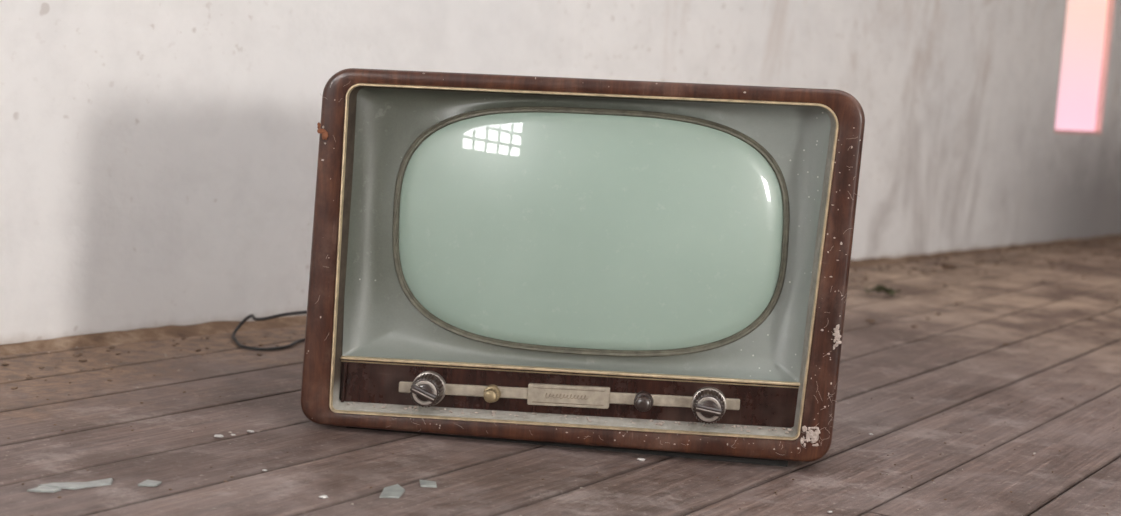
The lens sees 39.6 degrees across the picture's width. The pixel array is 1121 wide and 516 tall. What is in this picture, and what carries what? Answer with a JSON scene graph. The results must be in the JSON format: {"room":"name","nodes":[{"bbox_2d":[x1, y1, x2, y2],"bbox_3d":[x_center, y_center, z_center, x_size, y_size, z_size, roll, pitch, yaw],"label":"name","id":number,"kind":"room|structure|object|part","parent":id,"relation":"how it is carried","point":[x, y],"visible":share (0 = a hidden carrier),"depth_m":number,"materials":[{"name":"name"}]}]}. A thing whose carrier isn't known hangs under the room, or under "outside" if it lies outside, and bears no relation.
{"room":"abandoned room","nodes":[
{"label":"abandoned room","id":0,"kind":"room"},
{"bbox_2d":[0,0,1120,344],"bbox_3d":[0.148,-1.290,3.305,0.220,2.700,11.000,9,8,39],"label":"wall","id":1,"kind":"structure","parent":0,"point":[159,158],"depth_m":2.64,"materials":[{"name":"paint"}]},
{"bbox_2d":[1054,0,1114,134],"bbox_3d":[1.781,-0.959,5.248,0.037,1.078,0.438,9,8,39],"label":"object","id":2,"kind":"structure","parent":1,"relation":"in","point":[1088,27],"depth_m":5.33,"materials":[{"name":"pink"}]},
{"bbox_2d":[0,239,1120,515],"bbox_3d":[1.922,0.349,1.953,4.600,0.022,11.000,9,8,39],"label":"floor","id":3,"kind":"structure","parent":0,"point":[297,453],"depth_m":1.90,"materials":[{"name":"brown wood"}]},
{"bbox_2d":[27,486,60,492],"bbox_3d":[-0.507,0.227,1.532,0.030,0.002,0.018,4,6,0],"label":"shard","id":4,"kind":"object","parent":3,"relation":"on","point":[41,488],"visible":1,"depth_m":1.53},
{"bbox_2d":[38,478,112,489],"bbox_3d":[-0.481,0.227,1.554,0.076,0.002,0.025,0,8,-32],"label":"shard","id":5,"kind":"object","parent":3,"relation":"on","point":[63,485],"visible":1,"depth_m":1.55},
{"bbox_2d":[138,480,160,486],"bbox_3d":[-0.415,0.228,1.575,0.017,0.002,0.020,5,7,11],"label":"shard","id":6,"kind":"object","parent":3,"relation":"on","point":[152,483],"visible":1,"depth_m":1.57},
{"bbox_2d":[232,310,306,350],"bbox_3d":[-0.320,0.104,2.516,0.388,0.052,0.350,4,6,0],"label":"power cord","id":7,"kind":"object","parent":3,"relation":"on","point":[245,319],"visible":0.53,"depth_m":2.42,"materials":[{"name":"black rubber"}]},
{"bbox_2d":[379,484,404,497],"bbox_3d":[-0.172,0.240,1.607,0.023,0.002,0.052,4,6,0],"label":"shard","id":8,"kind":"object","parent":3,"relation":"on","point":[394,491],"visible":1,"depth_m":1.60},
{"bbox_2d":[419,480,436,487],"bbox_3d":[-0.140,0.238,1.645,0.017,0.002,0.023,3,6,-8],"label":"shard","id":9,"kind":"object","parent":3,"relation":"on","point":[423,483],"visible":1,"depth_m":1.64},
{"bbox_2d":[0,235,1120,515],"bbox_3d":[1.345,0.170,3.062,2.280,0.017,6.404,9,8,39],"label":"dirt","id":10,"kind":"structure","parent":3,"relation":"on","point":[102,339],"depth_m":2.48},
{"bbox_2d":[300,68,864,466],"bbox_3d":[0.038,-0.013,2.007,0.639,0.443,0.401,4,6,6],"label":"cabinet","id":11,"kind":"object","parent":3,"relation":"on","point":[316,374],"depth_m":1.81,"materials":[{"name":"brown wood"}]},
{"bbox_2d":[317,122,327,139],"bbox_3d":[-0.278,-0.149,1.824,0.014,0.021,0.005,4,6,6],"label":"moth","id":12,"kind":"object","parent":11,"relation":"attached to","point":[323,132],"visible":1,"depth_m":1.82,"materials":[{"name":"brown"}]},
{"bbox_3d":[0.024,0.192,2.026,0.530,0.030,0.348,4,6,6],"label":"plinth","id":13,"kind":"part","parent":11,"relation":"part of","materials":[{"name":"brown wood"}]},
{"bbox_2d":[329,83,838,440],"bbox_3d":[0.023,0.003,1.840,0.565,0.398,0.057,4,6,6],"label":"trim frame","id":14,"kind":"object","parent":11,"relation":"attached to","point":[337,404],"visible":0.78,"depth_m":1.83,"materials":[{"name":"gold metal"}]},
{"bbox_2d":[339,359,798,427],"bbox_3d":[0.004,0.163,1.836,0.553,0.069,0.044,4,6,6],"label":"control panel","id":15,"kind":"object","parent":14,"relation":"attached to","point":[365,382],"depth_m":1.84,"materials":[{"name":"brown wood"}]},
{"bbox_2d":[341,362,347,401],"bbox_3d":[-0.259,0.148,1.878,0.006,0.050,0.015,4,6,6],"label":"rib","id":16,"kind":"object","parent":15,"relation":"attached to","point":[346,363],"depth_m":1.87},
{"bbox_3d":[-0.159,0.158,1.845,0.038,0.038,0.024,4,6,6],"label":"volume knob","id":17,"kind":"part","parent":15,"relation":"part of","materials":[{"name":"silver metal"}]},
{"bbox_2d":[399,381,739,411],"bbox_3d":[0.007,0.165,1.835,0.406,0.028,0.029,4,6,6],"label":"bar","id":18,"kind":"object","parent":15,"relation":"attached to","point":[404,387],"depth_m":1.83,"materials":[{"name":"metal"}]},
{"bbox_2d":[413,371,445,404],"bbox_3d":[-0.157,0.156,1.861,0.041,0.041,0.012,4,6,6],"label":"ring","id":19,"kind":"object","parent":18,"relation":"attached to","point":[430,372],"depth_m":1.85,"materials":[{"name":"silver metal"}]},
{"bbox_2d":[412,381,436,404],"bbox_3d":[-0.160,0.159,1.833,0.029,0.029,0.003,4,6,6],"label":"cap","id":20,"kind":"object","parent":19,"relation":"attached to","point":[420,383],"depth_m":1.83,"materials":[{"name":"silver metal"}]},
{"bbox_2d":[410,385,436,402],"bbox_3d":[-0.160,0.159,1.829,0.031,0.018,0.012,4,6,6],"label":"grip","id":21,"kind":"object","parent":20,"relation":"attached to","point":[415,387],"depth_m":1.82,"materials":[{"name":"silver metal"}]},
{"bbox_2d":[417,385,432,400],"bbox_3d":[-0.160,0.159,1.833,0.020,0.020,0.003,4,6,6],"label":"hub","id":22,"kind":"object","parent":20,"relation":"attached to","point":[426,387],"depth_m":1.83,"materials":[{"name":"silver metal"}]},
{"bbox_3d":[-0.082,0.162,1.845,0.020,0.020,0.028,4,6,6],"label":"tone knob","id":23,"kind":"part","parent":18,"relation":"part of","materials":[{"name":"gold metal"}]},
{"bbox_2d":[527,383,609,408],"bbox_3d":[0.010,0.163,1.844,0.097,0.028,0.011,4,6,6],"label":"name plate","id":24,"kind":"object","parent":18,"relation":"attached to","point":[535,395],"visible":1,"depth_m":1.84,"materials":[{"name":"metal"}]},
{"bbox_2d":[545,393,587,399],"bbox_3d":[0.007,0.164,1.838,0.051,0.008,0.002,4,6,7],"label":"name script","id":25,"kind":"object","parent":24,"relation":"on","point":[546,393],"depth_m":1.84,"materials":[{"name":"grey metal"}]},
{"bbox_2d":[533,387,604,391],"bbox_3d":[0.010,0.155,1.838,0.085,0.004,0.002,4,6,6],"label":"name plate line","id":26,"kind":"object","parent":24,"relation":"attached to","point":[533,387],"depth_m":1.84,"materials":[{"name":"metal"}]},
{"bbox_2d":[537,402,603,405],"bbox_3d":[0.009,0.172,1.840,0.085,0.004,0.002,4,6,6],"label":"name plate line","id":27,"kind":"object","parent":24,"relation":"on","point":[537,402],"depth_m":1.84,"materials":[{"name":"metal"}]},
{"bbox_3d":[0.097,0.170,1.825,0.023,0.023,0.028,4,6,6],"label":"contrast knob","id":28,"kind":"part","parent":18,"relation":"part of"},
{"bbox_3d":[0.172,0.173,1.809,0.038,0.038,0.024,4,6,6],"label":"tuning knob","id":29,"kind":"part","parent":15,"relation":"part of","materials":[{"name":"silver metal"}]},
{"bbox_2d":[340,356,799,387],"bbox_3d":[0.009,0.133,1.845,0.548,0.017,0.018,4,6,6],"label":"trim","id":30,"kind":"structure","parent":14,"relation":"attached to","point":[449,363],"depth_m":1.84,"materials":[{"name":"gold metal"}]},
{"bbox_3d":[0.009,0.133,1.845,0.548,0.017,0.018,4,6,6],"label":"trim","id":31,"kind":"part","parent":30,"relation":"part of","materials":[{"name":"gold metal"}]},
{"bbox_2d":[342,87,830,381],"bbox_3d":[0.026,-0.027,1.837,0.563,0.336,0.028,4,6,6],"label":"mask","id":32,"kind":"object","parent":14,"relation":"attached to","point":[380,321],"visible":1,"depth_m":1.84,"materials":[{"name":"grey plastic"}]},
{"bbox_2d":[399,113,782,349],"bbox_3d":[0.031,-0.031,1.831,0.461,0.280,0.044,4,6,6],"label":"screen","id":33,"kind":"object","parent":32,"relation":"attached to","point":[590,231],"visible":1,"depth_m":1.82,"materials":[{"name":"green glass"}]},
{"bbox_2d":[393,106,789,356],"bbox_3d":[0.031,-0.032,1.837,0.473,0.292,0.031,4,6,6],"label":"screen gasket","id":34,"kind":"object","parent":32,"relation":"attached to","point":[512,109],"visible":1,"depth_m":1.83,"materials":[{"name":"grey rubber"}]},
{"bbox_2d":[308,73,860,452],"bbox_3d":[0.018,0.004,1.815,0.628,0.425,0.017,4,6,6],"label":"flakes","id":35,"kind":"object","parent":11,"relation":"on","point":[814,436],"visible":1,"depth_m":1.80,"materials":[{"name":"white paint"}]},
{"bbox_2d":[316,82,856,454],"bbox_3d":[0.019,0.017,1.809,0.631,0.408,0.001,4,6,6],"label":"strands","id":36,"kind":"object","parent":11,"relation":"attached to","point":[349,82],"visible":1,"depth_m":1.80},
{"bbox_2d":[864,284,899,295],"bbox_3d":[0.730,0.069,3.531,0.072,0.023,0.068,7,7,26],"label":"dried leaf","id":37,"kind":"object","parent":3,"relation":"on","point":[879,288],"visible":1,"depth_m":3.52,"materials":[{"name":"brown plant"}]},
{"bbox_2d":[941,263,956,267],"bbox_3d":[1.051,0.021,4.220,0.038,0.012,0.034,0,7,-31],"label":"lump","id":38,"kind":"object","parent":3,"relation":"on","point":[944,265],"visible":1,"depth_m":4.21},
{"bbox_2d":[694,403,721,416],"bbox_3d":[0.170,0.175,1.794,0.032,0.012,0.012,4,6,6],"label":"grip","id":39,"kind":"object","parent":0,"point":[701,406],"depth_m":1.79,"materials":[{"name":"grey metal"}]},
{"bbox_2d":[696,408,720,413],"bbox_3d":[0.170,0.176,1.788,0.029,0.005,0.002,4,6,5],"label":"handle","id":40,"kind":"object","parent":39,"relation":"attached to","point":[696,408],"depth_m":1.79,"materials":[{"name":"silver metal"}]},
{"bbox_2d":[696,397,720,421],"bbox_3d":[0.171,0.175,1.797,0.029,0.029,0.003,4,6,6],"label":"cap","id":41,"kind":"object","parent":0,"point":[704,399],"depth_m":1.80,"materials":[{"name":"silver metal"}]},
{"bbox_2d":[701,401,716,417],"bbox_3d":[0.171,0.175,1.797,0.020,0.020,0.003,4,6,6],"label":"hub","id":42,"kind":"object","parent":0,"point":[708,403],"depth_m":1.80,"materials":[{"name":"grey metal"}]},
{"bbox_2d":[691,387,726,412],"bbox_3d":[0.174,0.172,1.825,0.041,0.041,0.012,4,6,6],"label":"ring","id":43,"kind":"object","parent":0,"point":[705,388],"depth_m":1.82,"materials":[{"name":"silver metal"}]}
]}

